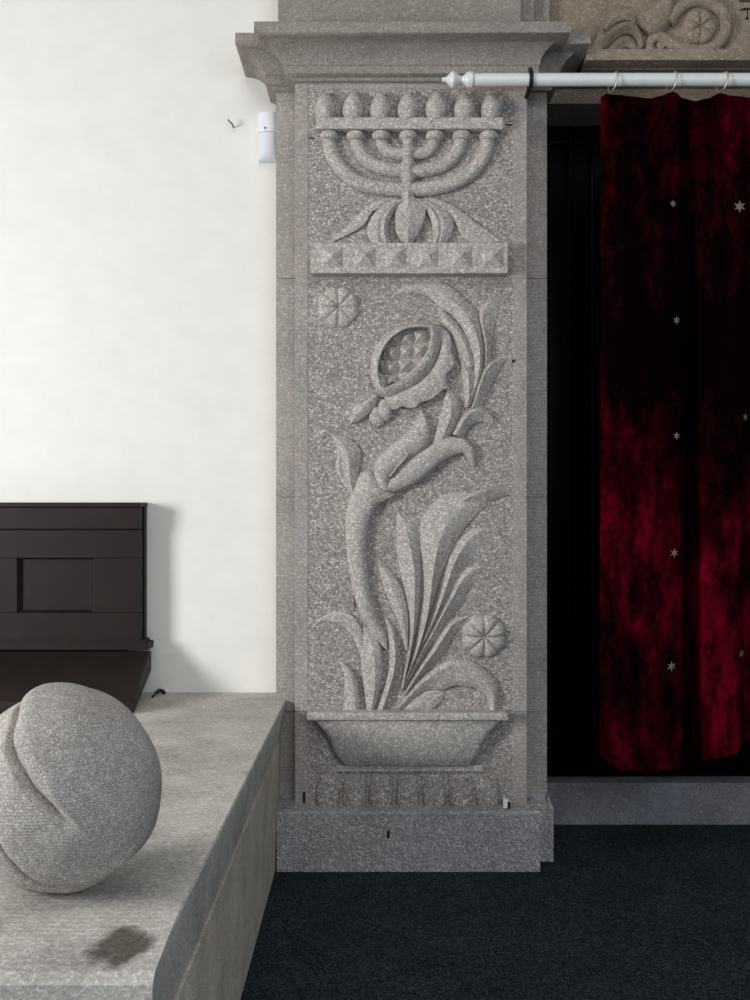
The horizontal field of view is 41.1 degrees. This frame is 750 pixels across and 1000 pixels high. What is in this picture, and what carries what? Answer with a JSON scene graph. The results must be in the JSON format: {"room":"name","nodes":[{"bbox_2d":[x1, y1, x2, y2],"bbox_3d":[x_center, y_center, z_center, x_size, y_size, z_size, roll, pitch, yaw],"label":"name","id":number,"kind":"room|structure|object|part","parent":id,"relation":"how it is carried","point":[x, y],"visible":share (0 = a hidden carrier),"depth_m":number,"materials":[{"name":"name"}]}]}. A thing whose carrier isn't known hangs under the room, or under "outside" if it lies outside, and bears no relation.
{"room":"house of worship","nodes":[
{"label":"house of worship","id":0,"kind":"room"},
{"bbox_2d":[0,0,277,692],"bbox_3d":[-2.152,-1.003,3.320,3.696,4.200,0.260,0,0,0],"label":"wall","id":1,"kind":"structure","parent":0,"point":[138,224],"depth_m":3.19,"materials":[{"name":"white paint"}]},
{"bbox_2d":[258,111,275,162],"bbox_3d":[-0.338,-1.147,3.163,0.065,0.147,0.054,0,0,0],"label":"detector","id":2,"kind":"object","parent":1,"relation":"attached to","point":[266,120],"visible":0.77,"depth_m":3.15,"materials":[{"name":"white plastic"}]},
{"bbox_2d":[240,825,749,999],"bbox_3d":[-0.500,1.147,0.400,7.000,0.100,6.800,0,0,0],"label":"floor","id":3,"kind":"structure","parent":0,"point":[619,912],"depth_m":2.58,"materials":[{"name":"carpet"}]},
{"bbox_2d":[0,693,285,999],"bbox_3d":[-1.237,0.856,2.250,1.926,0.483,1.880,0,0,0],"label":"stone ledge","id":4,"kind":"object","parent":3,"relation":"on","point":[181,919],"visible":0.77,"depth_m":1.77,"materials":[{"name":"grey stone"}]},
{"bbox_2d":[0,502,153,713],"bbox_3d":[-1.222,0.310,3.027,1.056,0.605,0.324,0,0,0],"label":"wooden seat","id":5,"kind":"object","parent":4,"relation":"on","point":[73,575],"visible":0.99,"depth_m":3.10,"materials":[{"name":"brown wood"}]},
{"bbox_3d":[-0.992,0.265,3.109,0.236,0.170,0.016,0,0,0],"label":"sunk panel","id":6,"kind":"part","parent":5,"relation":"part of","materials":[{"name":"brown wood"}]},
{"bbox_3d":[-1.238,0.056,3.104,1.023,0.066,0.032,0,0,0],"label":"rail","id":7,"kind":"part","parent":5,"relation":"part of","materials":[{"name":"brown wood"}]},
{"bbox_3d":[-1.238,0.265,3.111,1.023,0.344,0.022,0,0,0],"label":"rail","id":8,"kind":"part","parent":5,"relation":"part of","materials":[{"name":"brown wood"}]},
{"bbox_3d":[-1.225,0.449,3.126,1.050,0.029,0.079,0,0,0],"label":"moulding","id":9,"kind":"part","parent":5,"relation":"part of","materials":[{"name":"brown wood"}]},
{"bbox_3d":[-1.238,0.225,3.172,1.023,0.425,0.034,0,0,0],"label":"frame","id":10,"kind":"part","parent":5,"relation":"part of","materials":[{"name":"brown wood"}]},
{"bbox_2d":[0,682,161,893],"bbox_3d":[-0.500,0.453,1.594,0.318,0.321,0.309,0,0,0],"label":"stone","id":11,"kind":"object","parent":4,"relation":"on","point":[81,775],"visible":1,"depth_m":1.48,"materials":[{"name":"grey stone"}]},
{"bbox_2d":[151,689,165,697],"bbox_3d":[-0.683,0.604,3.133,0.026,0.018,0.068,0,0,27],"label":"cable","id":12,"kind":"object","parent":4,"relation":"on","point":[157,691],"visible":1,"depth_m":3.14,"materials":[{"name":"black rubber"}]},
{"bbox_2d":[235,0,590,871],"bbox_3d":[0.113,-0.703,3.170,1.054,3.600,0.560,0,0,0],"label":"carved pilaster","id":13,"kind":"object","parent":3,"relation":"on","point":[411,207],"visible":1,"depth_m":3.00,"materials":[{"name":"stone"}]},
{"bbox_3d":[-0.032,-0.997,2.996,0.258,0.179,0.042,0,0,0],"label":"arm","id":14,"kind":"part","parent":13,"relation":"part of","materials":[{"name":"stone"}]},
{"bbox_3d":[0.010,-1.025,2.996,0.176,0.124,0.039,0,0,0],"label":"arm","id":15,"kind":"part","parent":13,"relation":"part of","materials":[{"name":"stone"}]},
{"bbox_3d":[0.049,-1.051,2.996,0.098,0.072,0.036,0,0,0],"label":"arm","id":16,"kind":"part","parent":13,"relation":"part of","materials":[{"name":"stone"}]},
{"bbox_3d":[0.098,-1.000,2.988,0.054,0.202,0.053,0,0,0],"label":"stem","id":17,"kind":"part","parent":13,"relation":"part of","materials":[{"name":"stone"}]},
{"bbox_2d":[314,720,501,765],"bbox_3d":[0.098,0.722,2.983,0.569,0.139,0.057,0,0,0],"label":"bowl","id":18,"kind":"object","parent":13,"relation":"on","point":[336,742],"depth_m":2.96,"materials":[{"name":"stone"}]},
{"bbox_3d":[0.106,-1.253,3.035,0.615,0.040,0.070,0,0,0],"label":"rail","id":19,"kind":"part","parent":13,"relation":"part of","materials":[{"name":"stone"}]},
{"bbox_3d":[0.108,-0.168,3.036,0.692,2.210,0.068,0,0,0],"label":"rough panel","id":20,"kind":"part","parent":13,"relation":"part of","materials":[{"name":"stone"}]},
{"bbox_3d":[0.108,-1.317,2.980,0.916,0.134,0.180,0,0,0],"label":"cornice","id":21,"kind":"part","parent":13,"relation":"part of","materials":[{"name":"stone"}]},
{"bbox_3d":[0.112,-1.317,3.075,1.052,0.134,0.230,0,0,0],"label":"cornice","id":22,"kind":"part","parent":13,"relation":"part of","materials":[{"name":"stone"}]},
{"bbox_3d":[0.148,-1.051,2.996,0.098,0.072,0.036,0,0,0],"label":"arm","id":23,"kind":"part","parent":13,"relation":"part of","materials":[{"name":"stone"}]},
{"bbox_3d":[0.188,-1.023,2.996,0.182,0.129,0.041,0,0,0],"label":"arm","id":24,"kind":"part","parent":13,"relation":"part of","materials":[{"name":"stone"}]},
{"bbox_3d":[0.230,-0.995,2.996,0.262,0.182,0.044,0,0,0],"label":"arm","id":25,"kind":"part","parent":13,"relation":"part of","materials":[{"name":"stone"}]},
{"bbox_2d":[503,797,509,808],"bbox_3d":[0.392,0.903,2.978,0.020,0.028,0.019,0,0,0],"label":"peg","id":26,"kind":"object","parent":13,"relation":"on","point":[506,802],"visible":1,"depth_m":2.97,"materials":[{"name":"white"}]},
{"bbox_2d":[442,67,749,98],"bbox_3d":[0.973,-1.232,2.947,1.554,0.060,0.105,0,0,0],"label":"curtain rod","id":27,"kind":"object","parent":13,"relation":"attached to","point":[471,79],"visible":1,"depth_m":2.91,"materials":[{"name":"white metal"}]},
{"bbox_2d":[607,71,618,92],"bbox_3d":[0.695,-1.220,2.920,0.014,0.060,0.061,0,0,-15],"label":"curtain ring","id":28,"kind":"object","parent":27,"relation":"hanging from","point":[615,71],"visible":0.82,"depth_m":2.90,"materials":[{"name":"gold metal"}]},
{"bbox_2d":[666,71,677,92],"bbox_3d":[0.867,-1.220,2.920,0.014,0.060,0.061,0,0,-15],"label":"curtain ring","id":29,"kind":"object","parent":27,"relation":"hanging from","point":[676,72],"visible":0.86,"depth_m":2.90,"materials":[{"name":"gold metal"}]},
{"bbox_2d":[716,71,728,92],"bbox_3d":[1.015,-1.220,2.920,0.014,0.060,0.061,0,0,-15],"label":"curtain ring","id":30,"kind":"object","parent":27,"relation":"hanging from","point":[717,91],"visible":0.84,"depth_m":2.90,"materials":[{"name":"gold metal"}]},
{"bbox_2d":[562,0,749,125],"bbox_3d":[1.420,-1.893,3.236,1.560,1.221,0.408,0,0,0],"label":"frieze","id":31,"kind":"object","parent":13,"relation":"attached to","point":[628,36],"visible":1,"depth_m":3.07,"materials":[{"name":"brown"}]},
{"bbox_2d":[547,776,749,824],"bbox_3d":[1.365,1.026,3.562,1.671,0.142,0.375,0,0,0],"label":"step","id":32,"kind":"structure","parent":3,"relation":"on","point":[575,800],"depth_m":3.38,"materials":[{"name":"stone"}]},
{"bbox_2d":[547,126,749,775],"bbox_3d":[1.365,-0.194,3.473,1.670,2.298,0.095,0,0,0],"label":"door","id":33,"kind":"structure","parent":32,"relation":"on","point":[573,152],"depth_m":3.44,"materials":[{"name":"black paint"}]},
{"bbox_3d":[1.367,-1.268,3.445,1.665,0.090,0.029,0,0,0],"label":"rail","id":34,"kind":"part","parent":33,"relation":"part of","materials":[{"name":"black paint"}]},
{"bbox_3d":[1.400,0.872,3.447,1.600,0.150,0.023,0,0,0],"label":"rail","id":35,"kind":"part","parent":33,"relation":"part of","materials":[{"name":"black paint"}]},
{"bbox_2d":[599,92,749,770],"bbox_3d":[1.117,-0.209,2.947,0.951,1.968,0.202,0,0,0],"label":"velvet curtain","id":36,"kind":"object","parent":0,"point":[675,236],"visible":1,"depth_m":2.91,"materials":[{"name":"red fabric"}]}
]}

